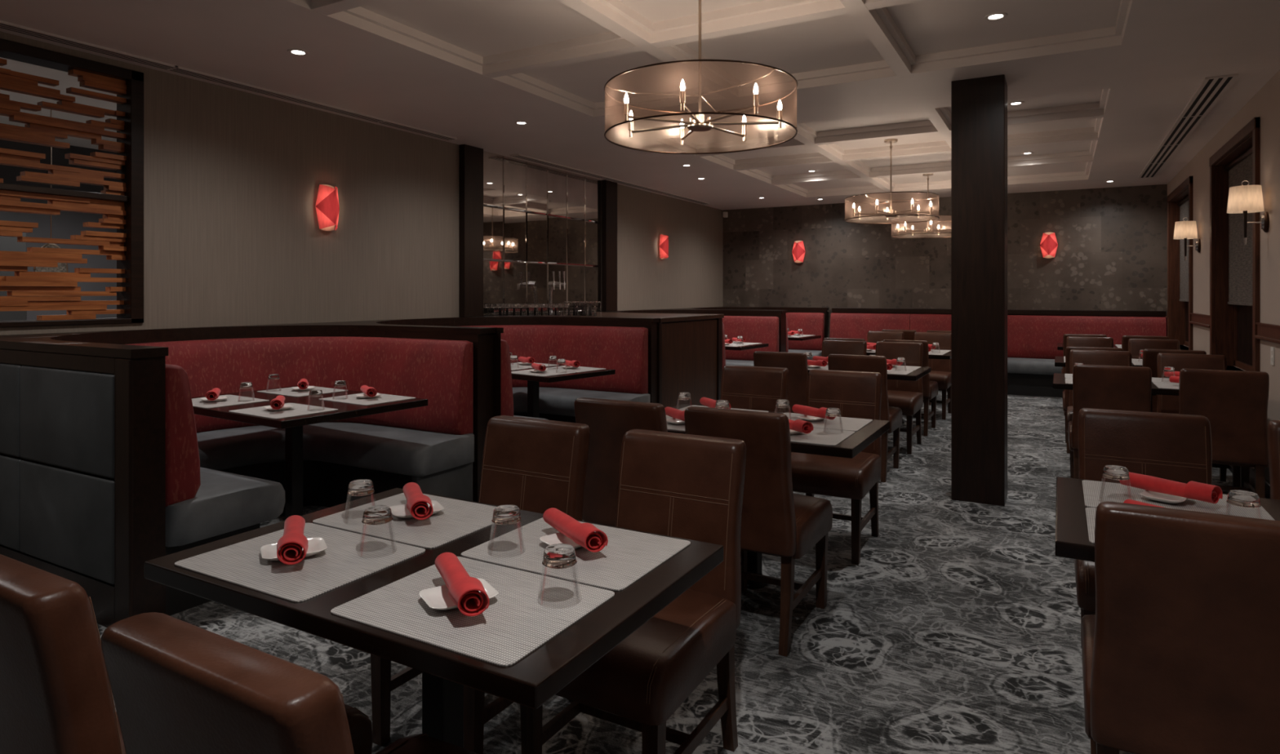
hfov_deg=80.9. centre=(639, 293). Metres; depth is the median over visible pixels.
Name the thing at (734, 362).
seat cushion
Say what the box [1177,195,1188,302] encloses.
roller blind
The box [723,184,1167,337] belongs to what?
wall
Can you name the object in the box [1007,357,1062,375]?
seat cushion
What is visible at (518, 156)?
ceiling vent
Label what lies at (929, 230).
chandelier
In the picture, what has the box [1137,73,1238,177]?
ceiling vent
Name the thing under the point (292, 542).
napkin
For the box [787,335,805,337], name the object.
placemat
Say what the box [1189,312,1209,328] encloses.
trim
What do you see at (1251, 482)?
baseboard
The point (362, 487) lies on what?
water glass
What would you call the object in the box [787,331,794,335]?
napkin
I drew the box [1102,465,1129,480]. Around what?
water glass
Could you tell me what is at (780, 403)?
water glass
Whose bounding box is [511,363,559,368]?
placemat
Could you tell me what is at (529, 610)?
placemat
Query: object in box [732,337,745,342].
napkin
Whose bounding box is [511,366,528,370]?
placemat
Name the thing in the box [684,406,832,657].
dining chair
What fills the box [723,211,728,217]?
sensor
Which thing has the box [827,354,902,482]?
dining chair
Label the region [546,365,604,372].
placemat
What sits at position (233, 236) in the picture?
wall
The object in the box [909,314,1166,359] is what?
cushion
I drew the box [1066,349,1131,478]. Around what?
dining chair
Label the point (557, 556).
water glass
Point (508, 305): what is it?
water glass
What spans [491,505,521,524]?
water glass
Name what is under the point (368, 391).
napkin
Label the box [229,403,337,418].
placemat
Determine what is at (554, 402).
seat cushion
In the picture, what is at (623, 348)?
cushion
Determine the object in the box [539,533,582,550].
plate
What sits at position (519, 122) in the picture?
recessed light
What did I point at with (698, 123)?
chandelier
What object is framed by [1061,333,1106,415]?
dining chair
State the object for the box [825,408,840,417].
water glass
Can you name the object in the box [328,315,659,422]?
booth
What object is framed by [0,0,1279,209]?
ceiling
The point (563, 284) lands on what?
faucet
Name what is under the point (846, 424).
placemat
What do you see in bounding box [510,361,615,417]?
dining table
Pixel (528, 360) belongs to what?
napkin
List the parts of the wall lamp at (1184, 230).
stem, lamp shade, plate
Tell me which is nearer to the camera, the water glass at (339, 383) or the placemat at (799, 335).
the water glass at (339, 383)
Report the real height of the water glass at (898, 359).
0.100 m
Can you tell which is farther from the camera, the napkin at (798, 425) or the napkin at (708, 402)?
the napkin at (708, 402)
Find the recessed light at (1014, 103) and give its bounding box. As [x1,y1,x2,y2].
[1008,101,1023,105]
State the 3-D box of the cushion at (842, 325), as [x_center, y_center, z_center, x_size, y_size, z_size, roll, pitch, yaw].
[3.413,0.594,11.181,1.150,0.592,0.160,0,0,29]
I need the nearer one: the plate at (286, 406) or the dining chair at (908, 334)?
the plate at (286, 406)
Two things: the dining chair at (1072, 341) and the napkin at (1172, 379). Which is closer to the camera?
the napkin at (1172, 379)
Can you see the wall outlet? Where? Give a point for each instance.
(1272, 348)
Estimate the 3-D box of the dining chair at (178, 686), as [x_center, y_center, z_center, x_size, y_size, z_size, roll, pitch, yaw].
[-0.402,0.898,1.177,0.444,0.903,0.622,0,0,30]
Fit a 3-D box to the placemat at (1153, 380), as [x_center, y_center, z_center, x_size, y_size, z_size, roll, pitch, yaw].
[3.721,0.598,5.096,0.432,0.002,0.344,0,0,29]
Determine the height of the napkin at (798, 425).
0.052 m
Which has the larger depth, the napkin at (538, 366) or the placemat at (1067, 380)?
the napkin at (538, 366)
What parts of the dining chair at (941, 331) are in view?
backrest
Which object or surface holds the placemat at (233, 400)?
on the dining table at (293, 426)
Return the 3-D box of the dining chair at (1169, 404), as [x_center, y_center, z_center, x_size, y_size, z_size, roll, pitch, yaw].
[3.921,0.898,5.294,0.444,0.903,0.622,0,0,30]
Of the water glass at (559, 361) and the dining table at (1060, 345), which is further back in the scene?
the dining table at (1060, 345)
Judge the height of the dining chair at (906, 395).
0.903 m
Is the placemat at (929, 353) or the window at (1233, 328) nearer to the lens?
the window at (1233, 328)
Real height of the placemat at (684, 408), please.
0.002 m
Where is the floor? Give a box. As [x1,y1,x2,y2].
[97,391,1232,753]
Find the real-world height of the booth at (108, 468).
1.130 m
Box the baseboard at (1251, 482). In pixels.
[1248,466,1270,498]
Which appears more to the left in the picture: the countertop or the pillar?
the countertop
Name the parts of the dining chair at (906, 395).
backrest, seat, leg, leg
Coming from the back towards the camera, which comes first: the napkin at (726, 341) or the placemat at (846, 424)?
the napkin at (726, 341)
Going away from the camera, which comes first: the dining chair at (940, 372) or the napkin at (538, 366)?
the napkin at (538, 366)
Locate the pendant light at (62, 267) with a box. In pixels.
[33,109,68,301]
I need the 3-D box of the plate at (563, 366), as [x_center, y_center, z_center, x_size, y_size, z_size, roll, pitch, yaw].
[-0.555,0.588,5.981,0.134,0.018,0.108,0,0,-37]
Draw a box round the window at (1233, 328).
[1208,116,1260,371]
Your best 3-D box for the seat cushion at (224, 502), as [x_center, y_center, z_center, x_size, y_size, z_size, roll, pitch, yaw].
[-2.182,0.960,4.295,1.660,0.180,1.850,0,0,29]
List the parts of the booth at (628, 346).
seat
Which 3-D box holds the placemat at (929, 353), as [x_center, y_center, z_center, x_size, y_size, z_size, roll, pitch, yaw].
[2.830,0.598,7.550,0.432,0.002,0.344,0,0,29]
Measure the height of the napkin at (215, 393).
0.052 m
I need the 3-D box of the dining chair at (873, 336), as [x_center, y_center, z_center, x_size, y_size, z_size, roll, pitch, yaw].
[2.767,0.898,8.620,0.444,0.903,0.622,0,0,29]
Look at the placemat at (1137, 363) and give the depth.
6.40 m
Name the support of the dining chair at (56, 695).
on the floor
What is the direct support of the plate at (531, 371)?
on the placemat at (549, 372)
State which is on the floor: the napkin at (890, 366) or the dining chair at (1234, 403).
the dining chair at (1234, 403)
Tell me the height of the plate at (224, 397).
0.018 m
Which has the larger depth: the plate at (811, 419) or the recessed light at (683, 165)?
the recessed light at (683, 165)
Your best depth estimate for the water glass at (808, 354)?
6.29 m
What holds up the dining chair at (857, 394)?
on the floor
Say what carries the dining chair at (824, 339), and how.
on the floor
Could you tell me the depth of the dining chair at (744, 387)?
4.51 m
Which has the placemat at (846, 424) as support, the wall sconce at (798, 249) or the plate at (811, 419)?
the plate at (811, 419)
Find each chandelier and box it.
[604,0,797,154]
[844,138,939,223]
[891,173,951,238]
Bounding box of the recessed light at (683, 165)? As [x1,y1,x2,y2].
[681,164,692,166]
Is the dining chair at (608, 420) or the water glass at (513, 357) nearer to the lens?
the dining chair at (608, 420)
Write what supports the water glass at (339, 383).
on the placemat at (383, 398)
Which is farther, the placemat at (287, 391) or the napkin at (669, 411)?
the placemat at (287, 391)
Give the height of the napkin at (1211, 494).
0.052 m
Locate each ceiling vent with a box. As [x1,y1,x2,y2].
[510,154,710,204]
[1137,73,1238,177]
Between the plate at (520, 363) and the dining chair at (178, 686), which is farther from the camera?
the plate at (520, 363)
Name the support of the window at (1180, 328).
in the wall at (1265, 104)
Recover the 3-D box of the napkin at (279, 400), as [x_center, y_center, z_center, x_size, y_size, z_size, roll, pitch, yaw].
[-1.850,0.553,3.847,0.063,0.052,0.247,0,0,-21]
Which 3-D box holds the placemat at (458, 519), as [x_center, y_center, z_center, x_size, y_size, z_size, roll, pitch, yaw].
[-0.593,0.598,2.014,0.432,0.002,0.344,0,0,29]
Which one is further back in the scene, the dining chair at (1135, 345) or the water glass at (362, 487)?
the dining chair at (1135, 345)
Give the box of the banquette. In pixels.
[829,307,1166,397]
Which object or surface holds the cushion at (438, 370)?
on the booth at (108, 468)
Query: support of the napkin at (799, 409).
on the plate at (811, 419)
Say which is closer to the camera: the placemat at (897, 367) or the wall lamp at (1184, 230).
the placemat at (897, 367)
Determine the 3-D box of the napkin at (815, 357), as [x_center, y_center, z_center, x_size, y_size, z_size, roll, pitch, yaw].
[1.558,0.553,6.352,0.063,0.052,0.247,0,0,-25]
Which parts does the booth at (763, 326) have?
panel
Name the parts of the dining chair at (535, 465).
leg, leg, backrest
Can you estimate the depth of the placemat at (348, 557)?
1.66 m
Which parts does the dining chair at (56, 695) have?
backrest, seat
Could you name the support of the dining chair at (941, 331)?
on the floor
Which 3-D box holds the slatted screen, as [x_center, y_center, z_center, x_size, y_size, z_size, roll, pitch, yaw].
[-3.865,-0.585,3.266,0.165,1.530,3.130,0,0,29]
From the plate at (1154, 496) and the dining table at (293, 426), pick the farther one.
the dining table at (293, 426)
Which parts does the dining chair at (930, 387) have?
backrest, leg, seat, leg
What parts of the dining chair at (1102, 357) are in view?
seat, leg, backrest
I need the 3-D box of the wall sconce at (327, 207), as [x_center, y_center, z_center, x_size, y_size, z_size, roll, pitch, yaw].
[-2.354,-0.655,5.715,0.115,0.354,0.216,0,0,29]
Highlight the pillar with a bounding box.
[951,74,1007,506]
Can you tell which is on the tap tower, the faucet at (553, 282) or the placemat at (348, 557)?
the faucet at (553, 282)
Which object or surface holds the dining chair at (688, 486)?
on the floor
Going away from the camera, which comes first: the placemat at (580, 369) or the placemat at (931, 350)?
the placemat at (580, 369)
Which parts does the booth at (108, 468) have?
upholstered panel, upholstered panel, frame, upholstered panel, upholstered panel, seat, panel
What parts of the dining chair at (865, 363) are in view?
backrest, leg, seat, leg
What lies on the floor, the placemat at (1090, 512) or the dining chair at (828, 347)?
the dining chair at (828, 347)
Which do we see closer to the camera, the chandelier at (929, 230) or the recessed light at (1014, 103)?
the recessed light at (1014, 103)
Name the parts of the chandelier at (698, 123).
candle bulb, arm, arm, candle bulb, arm, arm, rod, arm, arm, arm, candle bulb, candle bulb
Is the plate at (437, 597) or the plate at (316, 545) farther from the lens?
the plate at (316, 545)
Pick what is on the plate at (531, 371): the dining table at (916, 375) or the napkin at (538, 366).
the napkin at (538, 366)
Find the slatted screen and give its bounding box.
[0,38,143,327]
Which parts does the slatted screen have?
slat panel, slat panel, rail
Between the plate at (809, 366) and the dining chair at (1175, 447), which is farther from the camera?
the plate at (809, 366)
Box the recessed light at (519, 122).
[514,120,528,124]
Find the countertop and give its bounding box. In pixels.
[511,312,724,322]
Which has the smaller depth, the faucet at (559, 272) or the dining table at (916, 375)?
the dining table at (916, 375)
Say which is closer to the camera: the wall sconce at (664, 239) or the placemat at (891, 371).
the placemat at (891, 371)
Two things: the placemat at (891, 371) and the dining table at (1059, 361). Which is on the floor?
the dining table at (1059, 361)
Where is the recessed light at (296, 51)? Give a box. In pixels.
[287,48,309,55]
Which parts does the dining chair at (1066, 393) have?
seat, leg, leg, backrest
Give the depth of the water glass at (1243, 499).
1.85 m
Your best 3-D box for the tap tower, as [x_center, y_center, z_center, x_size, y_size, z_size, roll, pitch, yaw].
[-0.900,-0.008,8.034,0.091,0.455,0.277,0,0,-44]
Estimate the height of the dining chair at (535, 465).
0.903 m
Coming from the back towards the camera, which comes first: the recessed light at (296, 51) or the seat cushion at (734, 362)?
the seat cushion at (734, 362)
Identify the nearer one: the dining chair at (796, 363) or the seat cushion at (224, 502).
the seat cushion at (224, 502)
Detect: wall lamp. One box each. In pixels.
[1173,217,1200,261]
[1226,180,1269,244]
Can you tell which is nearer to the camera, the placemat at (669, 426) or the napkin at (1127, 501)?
the napkin at (1127, 501)
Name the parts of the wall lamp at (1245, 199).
stem, lamp shade, plate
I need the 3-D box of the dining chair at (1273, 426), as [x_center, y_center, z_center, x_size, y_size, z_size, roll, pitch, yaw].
[2.248,0.898,2.300,0.444,0.903,0.622,0,0,30]
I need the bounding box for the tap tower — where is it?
[546,271,565,314]
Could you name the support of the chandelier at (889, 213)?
hanging from the ceiling
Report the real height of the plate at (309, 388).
0.018 m
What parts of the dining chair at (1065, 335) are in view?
backrest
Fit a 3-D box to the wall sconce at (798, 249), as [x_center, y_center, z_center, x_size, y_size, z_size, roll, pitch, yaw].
[2.489,-0.660,11.832,0.216,0.354,0.115,0,0,29]
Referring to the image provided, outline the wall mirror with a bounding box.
[483,151,601,315]
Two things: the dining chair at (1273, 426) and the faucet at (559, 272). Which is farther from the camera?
the faucet at (559, 272)
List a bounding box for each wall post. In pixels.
[458,144,483,316]
[601,179,617,311]
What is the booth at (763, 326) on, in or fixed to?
on the floor
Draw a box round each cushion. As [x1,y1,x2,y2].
[128,336,473,506]
[165,422,474,547]
[466,324,648,416]
[512,386,650,420]
[722,315,778,368]
[725,360,754,366]
[786,312,824,352]
[788,349,822,360]
[829,312,910,342]
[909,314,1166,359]
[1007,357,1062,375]
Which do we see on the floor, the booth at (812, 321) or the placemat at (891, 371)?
the booth at (812, 321)
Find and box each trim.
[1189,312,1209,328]
[1253,322,1279,343]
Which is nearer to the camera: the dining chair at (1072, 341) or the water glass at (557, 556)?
the water glass at (557, 556)
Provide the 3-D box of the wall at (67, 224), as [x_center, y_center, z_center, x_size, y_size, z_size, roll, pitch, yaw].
[-5.077,-0.100,4.670,2.980,2.900,9.200,0,0,29]
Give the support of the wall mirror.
attached to the wall at (233, 236)
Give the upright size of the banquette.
1.130 m
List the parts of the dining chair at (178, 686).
backrest, seat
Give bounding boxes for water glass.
[239,382,253,389]
[267,374,279,380]
[308,389,322,396]
[333,380,346,386]
[346,479,374,496]
[361,505,392,525]
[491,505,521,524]
[506,303,511,307]
[510,355,517,359]
[542,543,577,568]
[548,355,557,360]
[556,359,565,364]
[677,392,691,399]
[715,400,729,408]
[775,400,790,408]
[804,352,812,356]
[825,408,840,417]
[896,357,905,362]
[932,342,939,346]
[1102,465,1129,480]
[1163,366,1174,372]
[1226,489,1261,508]
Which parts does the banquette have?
seat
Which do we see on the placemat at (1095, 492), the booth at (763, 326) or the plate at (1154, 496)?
the plate at (1154, 496)
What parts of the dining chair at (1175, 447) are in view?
leg, seat, leg, backrest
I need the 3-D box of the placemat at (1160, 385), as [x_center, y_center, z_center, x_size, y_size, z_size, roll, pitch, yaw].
[3.549,0.598,4.788,0.432,0.002,0.344,0,0,29]
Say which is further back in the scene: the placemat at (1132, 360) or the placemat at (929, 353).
the placemat at (929, 353)
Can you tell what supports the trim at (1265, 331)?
attached to the wall at (1265, 104)
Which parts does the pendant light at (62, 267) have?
hanging rod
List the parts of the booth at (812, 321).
panel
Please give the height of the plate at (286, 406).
0.018 m
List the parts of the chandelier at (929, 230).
arm, arm, rod, arm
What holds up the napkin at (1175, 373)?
on the plate
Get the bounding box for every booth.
[0,322,496,627]
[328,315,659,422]
[587,309,786,368]
[670,306,828,360]
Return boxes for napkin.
[205,387,220,400]
[270,395,285,409]
[276,515,308,564]
[297,378,308,389]
[360,385,377,396]
[402,482,433,519]
[435,552,489,616]
[518,356,534,363]
[531,363,546,371]
[542,507,608,552]
[562,360,580,367]
[664,407,684,421]
[699,397,730,408]
[724,339,733,343]
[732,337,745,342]
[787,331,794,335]
[788,419,813,434]
[791,330,802,334]
[791,404,835,420]
[807,360,826,366]
[813,355,827,362]
[866,344,875,350]
[886,359,902,365]
[886,363,893,370]
[928,344,935,349]
[1119,472,1222,504]
[1123,499,1163,507]
[1164,371,1179,377]
[1168,376,1179,382]
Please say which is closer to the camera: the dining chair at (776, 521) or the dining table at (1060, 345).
the dining chair at (776, 521)
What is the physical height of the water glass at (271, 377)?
0.100 m
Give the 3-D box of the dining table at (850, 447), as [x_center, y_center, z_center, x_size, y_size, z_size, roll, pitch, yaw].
[0.523,0.975,3.485,1.090,0.750,0.735,0,0,29]
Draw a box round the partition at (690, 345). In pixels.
[511,312,724,408]
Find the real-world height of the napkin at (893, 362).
0.052 m
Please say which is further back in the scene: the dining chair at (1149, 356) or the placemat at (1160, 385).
the dining chair at (1149, 356)
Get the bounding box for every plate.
[200,395,228,402]
[260,537,327,561]
[262,404,293,411]
[291,386,315,391]
[355,393,380,399]
[389,500,444,519]
[418,578,498,610]
[516,362,535,364]
[528,369,548,373]
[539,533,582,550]
[560,365,577,368]
[666,417,684,425]
[789,429,801,435]
[796,415,825,422]
[807,364,821,368]
[1139,490,1187,504]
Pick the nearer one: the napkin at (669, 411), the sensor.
the napkin at (669, 411)
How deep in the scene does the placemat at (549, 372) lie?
5.61 m
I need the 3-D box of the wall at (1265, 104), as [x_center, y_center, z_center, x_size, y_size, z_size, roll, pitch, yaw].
[3.224,-0.070,3.124,0.200,2.840,14.600,0,0,29]
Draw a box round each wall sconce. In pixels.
[315,184,339,231]
[659,234,668,259]
[791,240,804,262]
[1040,231,1057,257]
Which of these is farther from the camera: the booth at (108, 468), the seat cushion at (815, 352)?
the seat cushion at (815, 352)
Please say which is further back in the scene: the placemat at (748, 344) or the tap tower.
the placemat at (748, 344)
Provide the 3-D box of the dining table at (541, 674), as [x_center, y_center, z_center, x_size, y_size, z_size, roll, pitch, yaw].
[-0.455,0.975,1.735,1.090,0.750,0.735,0,0,29]
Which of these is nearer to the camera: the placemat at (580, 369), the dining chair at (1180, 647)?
the dining chair at (1180, 647)
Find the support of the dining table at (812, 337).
on the floor
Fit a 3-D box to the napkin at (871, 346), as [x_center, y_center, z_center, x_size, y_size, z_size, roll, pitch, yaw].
[2.356,0.553,7.802,0.063,0.052,0.247,0,0,-26]
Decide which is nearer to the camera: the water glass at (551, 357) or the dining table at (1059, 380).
the dining table at (1059, 380)
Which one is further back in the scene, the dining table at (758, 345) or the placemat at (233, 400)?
the dining table at (758, 345)
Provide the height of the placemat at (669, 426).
0.002 m
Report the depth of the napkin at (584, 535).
1.71 m
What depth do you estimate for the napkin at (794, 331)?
10.68 m
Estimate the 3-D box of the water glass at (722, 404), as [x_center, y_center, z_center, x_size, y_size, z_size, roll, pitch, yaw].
[0.380,0.547,3.470,0.086,0.100,0.086,0,0,-12]
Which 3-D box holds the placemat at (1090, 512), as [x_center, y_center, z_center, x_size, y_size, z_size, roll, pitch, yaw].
[1.351,0.598,1.847,0.432,0.002,0.344,0,0,29]
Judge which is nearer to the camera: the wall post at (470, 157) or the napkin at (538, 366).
the napkin at (538, 366)
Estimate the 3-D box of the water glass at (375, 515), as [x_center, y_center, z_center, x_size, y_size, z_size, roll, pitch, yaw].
[-0.606,0.547,1.735,0.086,0.100,0.086,0,0,13]
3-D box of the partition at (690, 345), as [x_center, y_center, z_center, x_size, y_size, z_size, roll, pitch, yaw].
[-0.234,0.785,7.769,1.769,1.130,1.448,0,0,29]
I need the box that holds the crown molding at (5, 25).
[0,20,457,140]
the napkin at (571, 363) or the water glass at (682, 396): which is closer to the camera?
the water glass at (682, 396)
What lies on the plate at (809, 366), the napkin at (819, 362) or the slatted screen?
the napkin at (819, 362)
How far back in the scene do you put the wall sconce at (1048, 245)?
10.11 m
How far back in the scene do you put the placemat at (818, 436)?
3.12 m
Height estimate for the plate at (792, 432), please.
0.018 m
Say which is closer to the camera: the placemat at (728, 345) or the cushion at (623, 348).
the cushion at (623, 348)
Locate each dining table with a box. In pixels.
[144,488,723,748]
[191,385,427,520]
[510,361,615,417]
[667,404,889,589]
[724,343,768,351]
[787,335,821,341]
[808,366,931,381]
[866,351,951,423]
[1053,373,1178,412]
[1054,355,1142,367]
[1055,476,1279,562]
[1057,342,1117,350]
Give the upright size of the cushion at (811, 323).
0.592 m
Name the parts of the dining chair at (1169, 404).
backrest, leg, leg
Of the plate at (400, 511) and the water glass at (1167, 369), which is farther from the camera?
the water glass at (1167, 369)
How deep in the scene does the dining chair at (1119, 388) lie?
4.63 m
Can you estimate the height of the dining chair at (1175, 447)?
0.903 m
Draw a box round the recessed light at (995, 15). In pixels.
[983,11,1008,20]
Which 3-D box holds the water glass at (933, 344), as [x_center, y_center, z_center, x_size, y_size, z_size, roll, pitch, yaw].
[2.983,0.547,7.577,0.086,0.100,0.086,0,0,33]
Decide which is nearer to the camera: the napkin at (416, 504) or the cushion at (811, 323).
the napkin at (416, 504)
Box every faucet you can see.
[552,271,555,289]
[558,271,561,289]
[562,271,565,289]
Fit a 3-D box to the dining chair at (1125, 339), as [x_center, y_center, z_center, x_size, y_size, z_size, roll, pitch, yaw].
[5.436,0.898,8.127,0.444,0.903,0.622,0,0,29]
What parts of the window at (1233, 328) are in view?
sill, pane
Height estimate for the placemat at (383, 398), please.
0.002 m
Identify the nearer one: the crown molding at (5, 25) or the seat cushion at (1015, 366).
the crown molding at (5, 25)
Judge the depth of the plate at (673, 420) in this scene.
3.46 m
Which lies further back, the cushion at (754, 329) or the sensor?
the sensor
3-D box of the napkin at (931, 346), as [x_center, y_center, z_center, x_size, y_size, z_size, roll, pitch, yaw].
[2.984,0.553,7.873,0.063,0.052,0.247,0,0,-24]
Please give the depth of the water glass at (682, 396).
3.72 m
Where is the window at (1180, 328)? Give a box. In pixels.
[1166,176,1193,350]
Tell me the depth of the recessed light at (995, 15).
4.03 m
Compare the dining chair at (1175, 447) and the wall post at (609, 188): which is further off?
the wall post at (609, 188)
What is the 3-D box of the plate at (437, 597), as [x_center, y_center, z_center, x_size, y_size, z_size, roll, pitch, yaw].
[-0.350,0.588,1.454,0.134,0.018,0.108,0,0,-32]
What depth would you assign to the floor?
2.90 m
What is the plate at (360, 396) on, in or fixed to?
on the placemat at (383, 398)
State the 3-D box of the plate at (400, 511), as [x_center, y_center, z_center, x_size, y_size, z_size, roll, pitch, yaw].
[-0.603,0.588,2.029,0.134,0.018,0.108,0,0,-31]
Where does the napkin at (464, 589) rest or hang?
on the plate at (437, 597)
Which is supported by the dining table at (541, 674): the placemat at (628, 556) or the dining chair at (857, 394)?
the placemat at (628, 556)
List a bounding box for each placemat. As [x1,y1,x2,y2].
[174,523,425,602]
[191,395,269,408]
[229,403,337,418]
[257,386,347,396]
[312,493,496,548]
[318,393,415,405]
[330,556,614,666]
[461,517,690,591]
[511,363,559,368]
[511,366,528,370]
[511,368,575,376]
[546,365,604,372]
[666,415,684,431]
[678,405,768,412]
[724,344,748,346]
[729,342,761,345]
[783,413,872,431]
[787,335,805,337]
[790,427,854,445]
[792,334,812,336]
[808,366,828,369]
[887,369,913,374]
[891,365,920,370]
[928,351,946,355]
[929,349,951,352]
[1064,373,1072,378]
[1065,378,1072,383]
[1082,480,1275,520]
[1085,507,1096,543]
[1131,359,1142,362]
[1131,361,1142,365]
[1151,377,1178,383]
[1153,382,1178,389]
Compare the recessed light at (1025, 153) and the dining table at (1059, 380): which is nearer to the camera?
the dining table at (1059, 380)
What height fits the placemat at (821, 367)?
0.002 m
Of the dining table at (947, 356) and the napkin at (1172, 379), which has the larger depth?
the dining table at (947, 356)
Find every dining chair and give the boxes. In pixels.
[0,554,373,753]
[100,613,477,753]
[370,415,590,753]
[520,429,746,753]
[573,397,667,526]
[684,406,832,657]
[720,364,788,412]
[753,351,808,413]
[791,369,881,564]
[821,340,866,357]
[823,337,865,341]
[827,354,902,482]
[866,330,904,342]
[875,341,923,454]
[881,329,916,340]
[882,339,937,436]
[914,332,951,419]
[926,330,951,404]
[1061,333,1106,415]
[1062,346,1123,453]
[1066,336,1113,347]
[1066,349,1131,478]
[1068,364,1151,479]
[1074,408,1212,646]
[1081,502,1279,753]
[1121,335,1168,351]
[1128,338,1179,359]
[1142,349,1206,413]
[1156,352,1239,487]
[1178,368,1269,498]
[1266,420,1279,500]
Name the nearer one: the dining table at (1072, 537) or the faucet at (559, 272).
the dining table at (1072, 537)
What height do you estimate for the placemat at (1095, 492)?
0.002 m
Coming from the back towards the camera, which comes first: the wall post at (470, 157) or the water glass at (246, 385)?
the wall post at (470, 157)
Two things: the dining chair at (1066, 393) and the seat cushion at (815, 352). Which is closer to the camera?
the dining chair at (1066, 393)
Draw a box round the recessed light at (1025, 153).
[1022,151,1033,154]
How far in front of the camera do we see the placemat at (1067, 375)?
5.45 m
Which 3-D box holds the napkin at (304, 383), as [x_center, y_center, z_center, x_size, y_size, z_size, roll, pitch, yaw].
[-2.072,0.553,4.626,0.063,0.052,0.247,0,0,-23]
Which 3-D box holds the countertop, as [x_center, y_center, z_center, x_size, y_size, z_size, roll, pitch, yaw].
[-0.234,0.240,7.769,1.769,0.040,1.448,0,0,29]
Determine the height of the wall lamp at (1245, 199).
0.428 m
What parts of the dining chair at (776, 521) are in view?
backrest, leg, seat, leg, leg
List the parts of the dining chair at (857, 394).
leg, seat, backrest, leg, leg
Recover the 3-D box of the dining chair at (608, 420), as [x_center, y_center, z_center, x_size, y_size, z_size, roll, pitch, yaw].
[0.041,0.898,3.352,0.444,0.903,0.622,0,0,29]
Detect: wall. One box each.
[0,31,723,335]
[0,139,116,319]
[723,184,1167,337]
[1167,69,1279,483]
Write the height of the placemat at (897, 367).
0.002 m
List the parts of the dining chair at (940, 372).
backrest, seat, leg, leg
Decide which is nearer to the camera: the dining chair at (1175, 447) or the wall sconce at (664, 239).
the dining chair at (1175, 447)
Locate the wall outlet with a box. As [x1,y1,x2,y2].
[1270,346,1275,365]
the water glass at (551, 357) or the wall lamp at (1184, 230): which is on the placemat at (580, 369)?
the water glass at (551, 357)
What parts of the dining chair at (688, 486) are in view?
leg, seat, leg, backrest, leg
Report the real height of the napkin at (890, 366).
0.052 m
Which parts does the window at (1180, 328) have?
sill, pane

